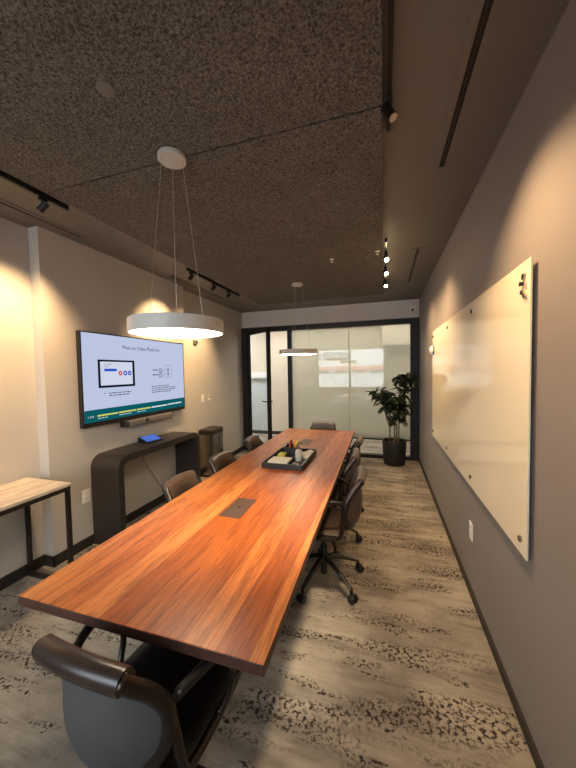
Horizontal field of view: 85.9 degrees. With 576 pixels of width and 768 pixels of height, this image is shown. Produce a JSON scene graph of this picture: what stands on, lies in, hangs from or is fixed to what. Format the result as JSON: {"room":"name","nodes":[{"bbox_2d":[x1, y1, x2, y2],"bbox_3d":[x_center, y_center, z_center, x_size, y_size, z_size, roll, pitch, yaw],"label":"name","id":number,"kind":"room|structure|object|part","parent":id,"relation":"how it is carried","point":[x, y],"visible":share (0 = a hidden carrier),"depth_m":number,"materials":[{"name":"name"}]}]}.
{"room":"office","nodes":[
{"label":"office","id":0,"kind":"room"},
{"bbox_2d":[0,217,243,577],"bbox_3d":[-1.873,0.109,2.798,0.222,2.654,6.929,0,3,17],"label":"wall","id":1,"kind":"structure","parent":0,"point":[53,286],"depth_m":2.57,"materials":[{"name":"white paint"}]},
{"bbox_2d":[82,488,89,503],"bbox_3d":[-1.773,0.986,2.720,0.008,0.116,0.074,0,3,17],"label":"wall outlet","id":2,"kind":"object","parent":1,"relation":"attached to","point":[86,493],"visible":1,"depth_m":2.71,"materials":[{"name":"white plastic"}]},
{"bbox_2d":[0,445,244,590],"bbox_3d":[-1.788,1.391,2.833,0.114,0.085,6.729,0,3,17],"label":"baseboard","id":3,"kind":"structure","parent":1,"relation":"attached to","point":[18,574],"depth_m":2.50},
{"bbox_2d":[76,330,184,428],"bbox_3d":[-1.569,-0.067,3.307,0.060,0.838,1.423,0,3,17],"label":"wall screen","id":4,"kind":"object","parent":1,"relation":"attached to","point":[121,378],"visible":1,"depth_m":3.06,"materials":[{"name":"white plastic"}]},
{"bbox_2d":[120,412,171,427],"bbox_3d":[-1.525,0.385,3.374,0.102,0.066,0.692,0,3,17],"label":"soundbar","id":5,"kind":"object","parent":1,"relation":"attached to","point":[143,420],"visible":0.94,"depth_m":3.28,"materials":[{"name":"grey plastic"}]},
{"bbox_2d":[0,433,535,767],"bbox_3d":[-0.279,1.413,4.160,9.000,0.120,10.350,0,3,17],"label":"floor","id":6,"kind":"structure","parent":0,"point":[406,674],"depth_m":1.57,"materials":[{"name":"carpet"}]},
{"bbox_2d":[0,477,73,579],"bbox_3d":[-1.916,1.104,1.796,0.450,0.750,1.050,0,3,17],"label":"side table","id":7,"kind":"object","parent":6,"relation":"on","point":[16,495],"visible":0.88,"depth_m":2.18,"materials":[{"name":"brown wood"}]},
{"bbox_3d":[-1.965,1.108,2.344,0.025,0.698,0.025,0,3,17],"label":"leg","id":8,"kind":"part","parent":7,"relation":"part of","materials":[{"name":"brown metal"}]},
{"bbox_3d":[-1.922,0.766,1.782,0.442,0.030,1.042,0,3,17],"label":"apron frame","id":9,"kind":"part","parent":7,"relation":"part of","materials":[{"name":"brown metal"}]},
{"bbox_3d":[-1.567,1.106,2.221,0.025,0.698,0.025,0,3,17],"label":"leg","id":10,"kind":"part","parent":7,"relation":"part of","materials":[{"name":"brown metal"}]},
{"bbox_2d":[31,625,242,767],"bbox_3d":[-0.430,1.071,1.056,0.609,0.826,0.625,0,3,20],"label":"chair","id":11,"kind":"object","parent":6,"relation":"on","point":[157,707],"visible":0.9,"depth_m":0.80,"materials":[{"name":"black leather"}]},
{"bbox_3d":[-0.594,0.952,1.055,0.192,0.276,0.247,0,3,20],"label":"armrest","id":12,"kind":"part","parent":11,"relation":"part of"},
{"bbox_3d":[-0.509,0.869,0.836,0.418,0.367,0.145,0,3,20],"label":"rail","id":13,"kind":"part","parent":11,"relation":"part of","materials":[{"name":"brown leather"}]},
{"bbox_3d":[-0.509,0.869,0.835,0.376,0.348,0.121,0,3,20],"label":"panel","id":14,"kind":"part","parent":11,"relation":"part of","materials":[{"name":"grey fabric"}]},
{"bbox_3d":[-0.620,0.976,1.115,0.054,0.206,0.346,0,3,20],"label":"rail","id":15,"kind":"part","parent":11,"relation":"part of","materials":[{"name":"black metal"}]},
{"bbox_3d":[-0.419,1.048,1.079,0.417,0.077,0.430,0,3,20],"label":"seat","id":16,"kind":"part","parent":11,"relation":"part of","materials":[{"name":"black leather"}]},
{"bbox_3d":[-0.282,1.363,1.064,0.285,0.127,0.056,-1,2,0],"label":"leg","id":17,"kind":"part","parent":11,"relation":"part of","materials":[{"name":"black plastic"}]},
{"bbox_3d":[-0.301,0.952,0.948,0.192,0.276,0.247,0,3,20],"label":"armrest","id":18,"kind":"part","parent":11,"relation":"part of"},
{"bbox_3d":[-0.242,0.975,0.977,0.054,0.206,0.346,0,3,20],"label":"rail","id":19,"kind":"part","parent":11,"relation":"part of","materials":[{"name":"black metal"}]},
{"bbox_2d":[91,431,200,544],"bbox_3d":[-1.420,1.008,3.301,0.310,0.800,1.225,0,3,17],"label":"console table","id":20,"kind":"object","parent":6,"relation":"on","point":[107,467],"visible":0.91,"depth_m":2.75,"materials":[{"name":"brown wood"}]},
{"bbox_2d":[138,434,162,443],"bbox_3d":[-1.466,0.580,3.296,0.138,0.055,0.200,0,3,25],"label":"panel","id":21,"kind":"object","parent":20,"relation":"on","point":[146,439],"visible":1,"depth_m":3.26,"materials":[{"name":"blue plastic"}]},
{"bbox_2d":[161,470,201,502],"bbox_3d":[-0.477,1.030,2.075,0.614,0.826,0.584,0,3,17],"label":"chair","id":22,"kind":"object","parent":6,"relation":"on","point":[180,483],"visible":0.18,"depth_m":2.09,"materials":[{"name":"black leather"}]},
{"bbox_2d":[170,476,199,498],"bbox_3d":[-0.684,0.819,2.104,0.124,0.348,0.376,0,3,17],"label":"cushion","id":23,"kind":"object","parent":22,"relation":"on","point":[179,485],"depth_m":2.10,"materials":[{"name":"brown leather"}]},
{"bbox_2d":[18,428,354,676],"bbox_3d":[-0.025,1.046,2.535,0.939,0.740,3.266,0,3,17],"label":"conference table","id":24,"kind":"object","parent":6,"relation":"on","point":[187,578],"visible":0.98,"depth_m":1.24,"materials":[{"name":"brown wood"}]},
{"bbox_2d":[219,498,256,517],"bbox_3d":[-0.281,0.710,1.781,0.120,0.004,0.244,0,3,17],"label":"cover","id":25,"kind":"object","parent":24,"relation":"on","point":[240,506],"visible":1,"depth_m":1.76,"materials":[{"name":"grey metal"}]},
{"bbox_2d":[262,447,315,470],"bbox_3d":[0.026,0.645,2.703,0.340,0.045,0.533,0,3,17],"label":"tray","id":26,"kind":"object","parent":24,"relation":"on","point":[302,464],"visible":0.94,"depth_m":2.50,"materials":[{"name":"black plastic"}]},
{"bbox_2d":[268,456,291,463],"bbox_3d":[-0.066,0.649,2.607,0.170,0.030,0.150,0,3,17],"label":"pad","id":27,"kind":"object","parent":26,"relation":"in","point":[281,460],"visible":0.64,"depth_m":2.57,"materials":[{"name":"white paper"}]},
{"bbox_2d":[278,452,286,456],"bbox_3d":[-0.051,0.640,2.791,0.064,0.032,0.076,0,3,17],"label":"sticky notes","id":28,"kind":"object","parent":26,"relation":"in","point":[281,454],"visible":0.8,"depth_m":2.77,"materials":[{"name":"yellow paper"}]},
{"bbox_2d":[284,443,297,455],"bbox_3d":[0.035,0.604,2.857,0.120,0.095,0.080,0,3,17],"label":"pen cup","id":29,"kind":"object","parent":26,"relation":"in","point":[290,451],"visible":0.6,"depth_m":2.82,"materials":[{"name":"black plastic"}]},
{"bbox_2d":[295,442,301,460],"bbox_3d":[0.091,0.578,2.660,0.060,0.163,0.060,-2,2,-12],"label":"pump bottle","id":30,"kind":"object","parent":26,"relation":"in","point":[298,453],"visible":1,"depth_m":2.64,"materials":[{"name":"grey plastic"}]},
{"bbox_2d":[302,450,312,458],"bbox_3d":[0.155,0.631,2.789,0.110,0.044,0.180,0,3,17],"label":"cloth","id":31,"kind":"object","parent":26,"relation":"in","point":[306,454],"visible":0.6,"depth_m":2.78,"materials":[{"name":"beige fabric"}]},
{"bbox_2d":[299,439,313,444],"bbox_3d":[0.199,0.634,3.399,0.120,0.004,0.244,0,3,17],"label":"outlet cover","id":32,"kind":"object","parent":24,"relation":"on","point":[304,441],"visible":0.92,"depth_m":3.40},
{"bbox_2d":[198,426,222,476],"bbox_3d":[-1.134,1.004,4.651,0.270,0.685,0.370,0,3,17],"label":"pedal bin","id":33,"kind":"object","parent":6,"relation":"on","point":[211,437],"visible":0.67,"depth_m":4.49,"materials":[{"name":"metal"}]},
{"bbox_3d":[-1.154,0.694,4.642,0.240,0.065,0.370,0,3,17],"label":"lid","id":34,"kind":"part","parent":33,"relation":"part of","materials":[{"name":"brown metal"}]},
{"bbox_2d":[208,450,236,474],"bbox_3d":[-0.321,1.004,2.623,0.634,0.826,0.605,0,3,18],"label":"chair","id":35,"kind":"object","parent":6,"relation":"on","point":[217,462],"visible":0.18,"depth_m":2.64,"materials":[{"name":"black leather"}]},
{"bbox_2d":[215,455,234,470],"bbox_3d":[-0.527,0.793,2.655,0.124,0.348,0.376,0,3,18],"label":"cushion","id":36,"kind":"object","parent":35,"relation":"on","point":[221,461],"depth_m":2.66,"materials":[{"name":"brown leather"}]},
{"bbox_2d":[243,434,263,451],"bbox_3d":[-0.143,0.973,3.296,0.602,0.826,0.604,0,2,16],"label":"chair","id":37,"kind":"object","parent":6,"relation":"on","point":[252,442],"visible":0.16,"depth_m":3.33,"materials":[{"name":"black leather"}]},
{"bbox_2d":[249,439,261,449],"bbox_3d":[-0.337,0.762,3.331,0.124,0.348,0.376,0,2,16],"label":"cushion","id":38,"kind":"object","parent":37,"relation":"on","point":[253,443],"depth_m":3.36,"materials":[{"name":"brown leather"}]},
{"bbox_2d":[310,421,338,482],"bbox_3d":[0.416,0.934,3.994,0.594,0.826,0.608,0,3,21],"label":"chair","id":39,"kind":"object","parent":6,"relation":"on","point":[317,425],"visible":0.15,"depth_m":4.21,"materials":[{"name":"black leather"}]},
{"bbox_2d":[312,424,332,429],"bbox_3d":[0.468,0.712,4.181,0.376,0.348,0.124,0,3,21],"label":"cushion","id":40,"kind":"object","parent":39,"relation":"on","point":[314,426],"depth_m":4.21,"materials":[{"name":"brown leather"}]},
{"bbox_2d":[296,465,366,604],"bbox_3d":[0.256,1.010,2.249,0.624,0.826,0.607,0,2,15],"label":"chair","id":41,"kind":"object","parent":6,"relation":"on","point":[336,522],"visible":0.77,"depth_m":2.08,"materials":[{"name":"brown leather"}]},
{"bbox_3d":[0.175,1.310,2.143,0.056,0.127,0.285,1,3,38],"label":"leg","id":42,"kind":"part","parent":41,"relation":"part of","materials":[{"name":"black plastic"}]},
{"bbox_3d":[0.130,1.304,2.303,0.285,0.127,0.056,0,3,20],"label":"leg","id":43,"kind":"part","parent":41,"relation":"part of","materials":[{"name":"black plastic"}]},
{"bbox_3d":[0.205,0.923,2.044,0.346,0.206,0.054,0,2,15],"label":"rail","id":44,"kind":"part","parent":41,"relation":"part of","materials":[{"name":"black metal"}]},
{"bbox_3d":[0.228,0.988,2.249,0.430,0.077,0.417,0,2,15],"label":"seat","id":45,"kind":"part","parent":41,"relation":"part of","materials":[{"name":"brown leather"}]},
{"bbox_3d":[0.261,0.895,2.074,0.247,0.276,0.192,0,2,15],"label":"armrest","id":46,"kind":"part","parent":41,"relation":"part of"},
{"bbox_3d":[0.341,1.308,2.137,0.056,0.127,0.285,-3,3,-34],"label":"leg","id":47,"kind":"part","parent":41,"relation":"part of","materials":[{"name":"black plastic"}]},
{"bbox_3d":[0.398,1.300,2.293,0.285,0.127,0.056,-2,2,-16],"label":"leg","id":48,"kind":"part","parent":41,"relation":"part of","materials":[{"name":"black plastic"}]},
{"bbox_2d":[341,471,357,509],"bbox_3d":[0.454,0.796,2.179,0.124,0.348,0.376,0,2,15],"label":"cushion","id":49,"kind":"object","parent":41,"relation":"on","point":[350,502],"depth_m":2.03,"materials":[{"name":"brown leather"}]},
{"bbox_3d":[0.468,0.797,2.175,0.145,0.367,0.418,0,2,15],"label":"rail","id":50,"kind":"part","parent":41,"relation":"part of","materials":[{"name":"black metal"}]},
{"bbox_3d":[0.468,0.796,2.175,0.121,0.348,0.376,0,2,15],"label":"panel","id":51,"kind":"part","parent":41,"relation":"part of","materials":[{"name":"brown leather"}]},
{"bbox_2d":[330,447,361,558],"bbox_3d":[0.353,0.986,2.776,0.600,0.826,0.606,0,2,16],"label":"chair","id":52,"kind":"object","parent":6,"relation":"on","point":[339,493],"visible":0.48,"depth_m":2.56,"materials":[{"name":"black leather"}]},
{"bbox_3d":[0.364,1.286,2.644,0.056,0.127,0.285,-1,2,-9],"label":"leg","id":53,"kind":"part","parent":52,"relation":"part of","materials":[{"name":"black plastic"}]},
{"bbox_3d":[0.308,0.964,2.779,0.430,0.077,0.417,0,2,16],"label":"seat","id":54,"kind":"part","parent":52,"relation":"part of","materials":[{"name":"brown leather"}]},
{"bbox_3d":[0.281,0.899,2.574,0.346,0.206,0.054,0,2,16],"label":"rail","id":55,"kind":"part","parent":52,"relation":"part of","materials":[{"name":"black metal"}]},
{"bbox_3d":[0.546,0.773,2.701,0.145,0.367,0.418,0,2,16],"label":"rail","id":56,"kind":"part","parent":52,"relation":"part of","materials":[{"name":"black metal"}]},
{"bbox_3d":[0.547,0.773,2.701,0.121,0.348,0.376,0,2,16],"label":"panel","id":57,"kind":"part","parent":52,"relation":"part of","materials":[{"name":"brown leather"}]},
{"bbox_2d":[332,435,363,511],"bbox_3d":[0.503,0.961,3.320,0.614,0.826,0.584,0,3,17],"label":"chair","id":58,"kind":"object","parent":6,"relation":"on","point":[360,439],"visible":0.23,"depth_m":3.14,"materials":[{"name":"black leather"}]},
{"bbox_3d":[0.702,0.749,3.223,0.145,0.367,0.418,0,3,17],"label":"rail","id":59,"kind":"part","parent":58,"relation":"part of","materials":[{"name":"brown leather"}]},
{"bbox_3d":[0.703,0.748,3.223,0.121,0.348,0.376,0,3,17],"label":"panel","id":60,"kind":"part","parent":58,"relation":"part of","materials":[{"name":"brown leather"}]},
{"bbox_2d":[366,372,418,466],"bbox_3d":[1.646,0.553,4.922,0.800,1.467,0.447,0,2,12],"label":"potted plant","id":61,"kind":"object","parent":6,"relation":"on","point":[394,449],"visible":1,"depth_m":4.85,"materials":[{"name":"green plant"}]},
{"bbox_3d":[1.708,1.092,4.972,0.372,0.385,0.372,0,3,17],"label":"pot","id":62,"kind":"part","parent":61,"relation":"part of","materials":[{"name":"black plastic"}]},
{"bbox_2d":[250,331,288,430],"bbox_3d":[0.646,-0.141,7.179,9.000,2.700,0.100,0,3,17],"label":"wall","id":63,"kind":"structure","parent":0,"point":[278,340],"depth_m":7.46,"materials":[{"name":"beige paint"}]},
{"bbox_2d":[251,372,266,377],"bbox_3d":[-2.066,-0.208,7.987,3.340,0.140,0.150,0,3,17],"label":"window","id":64,"kind":"structure","parent":63,"relation":"attached to","point":[254,374],"depth_m":7.49,"materials":[{"name":"white glass"}]},
{"bbox_2d":[252,430,282,433],"bbox_3d":[0.652,1.170,7.180,9.000,0.080,0.014,0,3,17],"label":"baseboard","id":65,"kind":"structure","parent":63,"relation":"attached to","point":[253,431],"depth_m":7.56,"materials":[{"name":"black metal"}]},
{"bbox_2d":[0,0,569,312],"bbox_3d":[-0.373,-1.284,2.280,3.406,0.120,6.949,0,3,17],"label":"ceiling","id":66,"kind":"structure","parent":0,"point":[423,206],"depth_m":1.58,"materials":[{"name":"paint"}]},
{"bbox_2d":[0,170,68,212],"bbox_3d":[-1.640,-1.110,1.554,0.073,0.123,1.100,0,3,17],"label":"track light","id":67,"kind":"object","parent":66,"relation":"attached to","point":[43,197],"visible":1,"depth_m":1.91,"materials":[{"name":"black metal"}]},
{"bbox_2d":[0,198,86,238],"bbox_3d":[-1.965,-1.171,1.704,0.090,0.010,1.800,0,3,17],"label":"ceiling vent","id":68,"kind":"object","parent":66,"relation":"in","point":[4,203],"visible":1,"depth_m":2.23,"materials":[{"name":"metal"}]},
{"bbox_2d":[0,0,381,191],"bbox_3d":[-0.907,-1.135,0.391,1.955,0.042,2.513,0,3,17],"label":"ceiling panel","id":69,"kind":"object","parent":66,"relation":"attached to","point":[190,77],"visible":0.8,"depth_m":1.16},
{"bbox_2d":[96,81,115,97],"bbox_3d":[-0.710,-1.148,1.207,0.070,0.006,0.070,0,3,17],"label":"ceiling speaker","id":70,"kind":"object","parent":69,"relation":"attached to","point":[104,88],"visible":1,"depth_m":1.20,"materials":[{"name":"paint"}]},
{"bbox_2d":[127,146,223,338],"bbox_3d":[-0.587,-0.716,1.606,0.472,0.908,0.472,0,3,17],"label":"pendant lamp","id":71,"kind":"object","parent":69,"relation":"hanging from","point":[172,325],"visible":1,"depth_m":1.52,"materials":[{"name":"white metal"}]},
{"bbox_2d":[129,328,221,337],"bbox_3d":[-0.580,-0.269,1.625,0.460,0.006,0.460,0,3,17],"label":"diffuser","id":72,"kind":"object","parent":71,"relation":"attached to","point":[145,332],"depth_m":1.60,"materials":[{"name":"white plastic"}]},
{"bbox_2d":[167,276,224,299],"bbox_3d":[-1.190,-1.290,4.214,0.090,0.010,1.260,0,3,17],"label":"ceiling vent","id":73,"kind":"object","parent":66,"relation":"in","point":[171,277],"visible":0.98,"depth_m":4.10,"materials":[{"name":"metal"}]},
{"bbox_2d":[186,268,239,297],"bbox_3d":[-0.903,-1.222,3.940,0.072,0.123,1.260,0,3,17],"label":"track light","id":74,"kind":"object","parent":66,"relation":"attached to","point":[191,272],"visible":1,"depth_m":3.83,"materials":[{"name":"black metal"}]},
{"bbox_2d":[48,105,382,259],"bbox_3d":[-0.355,-1.219,2.179,1.955,0.042,1.212,0,3,17],"label":"ceiling panel","id":75,"kind":"object","parent":66,"relation":"attached to","point":[323,179],"visible":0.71,"depth_m":1.93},
{"bbox_2d":[176,230,382,304],"bbox_3d":[0.152,-1.296,3.822,1.955,0.042,2.217,0,3,17],"label":"ceiling panel","id":76,"kind":"object","parent":66,"relation":"attached to","point":[264,275],"visible":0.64,"depth_m":3.38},
{"bbox_2d":[279,282,317,355],"bbox_3d":[0.127,-0.830,3.965,0.490,0.902,0.490,0,3,17],"label":"pendant lamp","id":77,"kind":"object","parent":76,"relation":"hanging from","point":[288,352],"visible":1,"depth_m":3.85,"materials":[{"name":"white metal"}]},
{"bbox_2d":[281,353,312,354],"bbox_3d":[0.135,-0.386,3.984,0.478,0.006,0.478,0,3,17],"label":"diffuser","id":78,"kind":"object","parent":77,"relation":"attached to","point":[281,353],"depth_m":3.92,"materials":[{"name":"white plastic"}]},
{"bbox_2d":[383,238,388,287],"bbox_3d":[1.086,-1.237,3.446,0.054,0.121,1.610,0,3,17],"label":"track light","id":79,"kind":"object","parent":66,"relation":"attached to","point":[385,257],"visible":1,"depth_m":3.22,"materials":[{"name":"black metal"}]},
{"bbox_3d":[1.085,-1.282,3.444,0.020,0.032,1.610,0,3,17],"label":"rail","id":80,"kind":"part","parent":79,"relation":"part of","materials":[{"name":"black metal"}]},
{"bbox_2d":[381,0,396,131],"bbox_3d":[0.317,-1.118,0.955,0.065,0.125,1.010,0,3,17],"label":"track light","id":81,"kind":"object","parent":66,"relation":"attached to","point":[387,110],"visible":1,"depth_m":1.15,"materials":[{"name":"black metal"}]},
{"bbox_3d":[0.316,-1.164,0.953,0.020,0.032,1.010,0,3,17],"label":"rail","id":82,"kind":"part","parent":81,"relation":"part of","materials":[{"name":"black metal"}]},
{"bbox_2d":[405,247,423,282],"bbox_3d":[1.396,-1.303,3.462,0.090,0.010,1.190,0,3,17],"label":"ceiling vent","id":83,"kind":"object","parent":66,"relation":"in","point":[416,254],"visible":1,"depth_m":3.31,"materials":[{"name":"metal"}]},
{"bbox_2d":[432,0,504,169],"bbox_3d":[0.604,-1.182,0.900,0.090,0.010,1.780,0,3,17],"label":"ceiling vent","id":84,"kind":"object","parent":66,"relation":"in","point":[484,15],"visible":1,"depth_m":1.18,"materials":[{"name":"metal"}]},
{"bbox_2d":[241,299,418,327],"bbox_3d":[0.636,-1.229,5.548,3.166,0.298,0.120,0,3,17],"label":"wall","id":85,"kind":"structure","parent":0,"point":[400,308],"depth_m":5.44,"materials":[{"name":"grey paint"}]},
{"bbox_2d":[241,317,418,460],"bbox_3d":[0.650,0.098,5.575,3.166,2.356,0.100,0,3,17],"label":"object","id":86,"kind":"structure","parent":85,"relation":"in","point":[353,358],"depth_m":5.42,"materials":[{"name":"white glass"}]},
{"bbox_2d":[247,327,272,440],"bbox_3d":[-0.525,0.151,5.620,0.162,2.263,0.790,-3,3,-34],"label":"door","id":87,"kind":"structure","parent":86,"relation":"attached to","point":[269,401],"depth_m":5.33,"materials":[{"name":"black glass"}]},
{"bbox_3d":[-0.394,0.294,5.344,0.058,0.220,0.142,-3,3,-34],"label":"handle","id":88,"kind":"part","parent":87,"relation":"part of","materials":[{"name":"brown metal"}]},
{"bbox_3d":[0.578,-0.024,5.592,1.035,1.931,0.001,0,3,17],"label":"frosted pane","id":89,"kind":"part","parent":86,"relation":"part of","materials":[{"name":"white glass"}]},
{"bbox_3d":[1.556,-0.028,5.290,0.998,1.931,0.001,0,3,17],"label":"frosted pane","id":90,"kind":"part","parent":86,"relation":"part of","materials":[{"name":"white glass"}]},
{"bbox_2d":[409,306,415,311],"bbox_3d":[2.024,-1.218,5.030,0.090,0.095,0.052,0,3,17],"label":"sensor","id":91,"kind":"object","parent":85,"relation":"attached to","point":[411,308],"visible":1,"depth_m":5.01,"materials":[{"name":"white plastic"}]},
{"bbox_2d":[419,0,575,767],"bbox_3d":[1.218,0.095,1.844,0.120,2.654,6.929,0,3,17],"label":"wall","id":92,"kind":"structure","parent":0,"point":[522,206],"depth_m":1.18,"materials":[{"name":"grey paint"}]},
{"bbox_2d":[469,520,472,541],"bbox_3d":[1.226,0.983,2.073,0.008,0.116,0.074,0,3,17],"label":"wall outlet","id":93,"kind":"object","parent":92,"relation":"attached to","point":[470,522],"visible":1,"depth_m":2.06,"materials":[{"name":"white plastic"}]},
{"bbox_2d":[419,458,544,767],"bbox_3d":[1.173,1.397,1.903,0.012,0.050,6.699,0,3,17],"label":"baseboard","id":94,"kind":"structure","parent":92,"relation":"attached to","point":[533,750],"depth_m":1.58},
{"bbox_2d":[432,256,532,560],"bbox_3d":[1.297,0.052,2.361,0.031,1.180,2.452,0,3,17],"label":"whiteboard","id":95,"kind":"object","parent":92,"relation":"attached to","point":[481,406],"visible":1,"depth_m":1.59,"materials":[{"name":"white glass"}]},
{"bbox_2d":[429,346,433,354],"bbox_3d":[1.603,-0.377,3.458,0.044,0.104,0.104,0,3,17],"label":"eraser","id":96,"kind":"object","parent":95,"relation":"attached to","point":[431,349],"visible":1,"depth_m":3.42,"materials":[{"name":"white plastic"}]}
]}

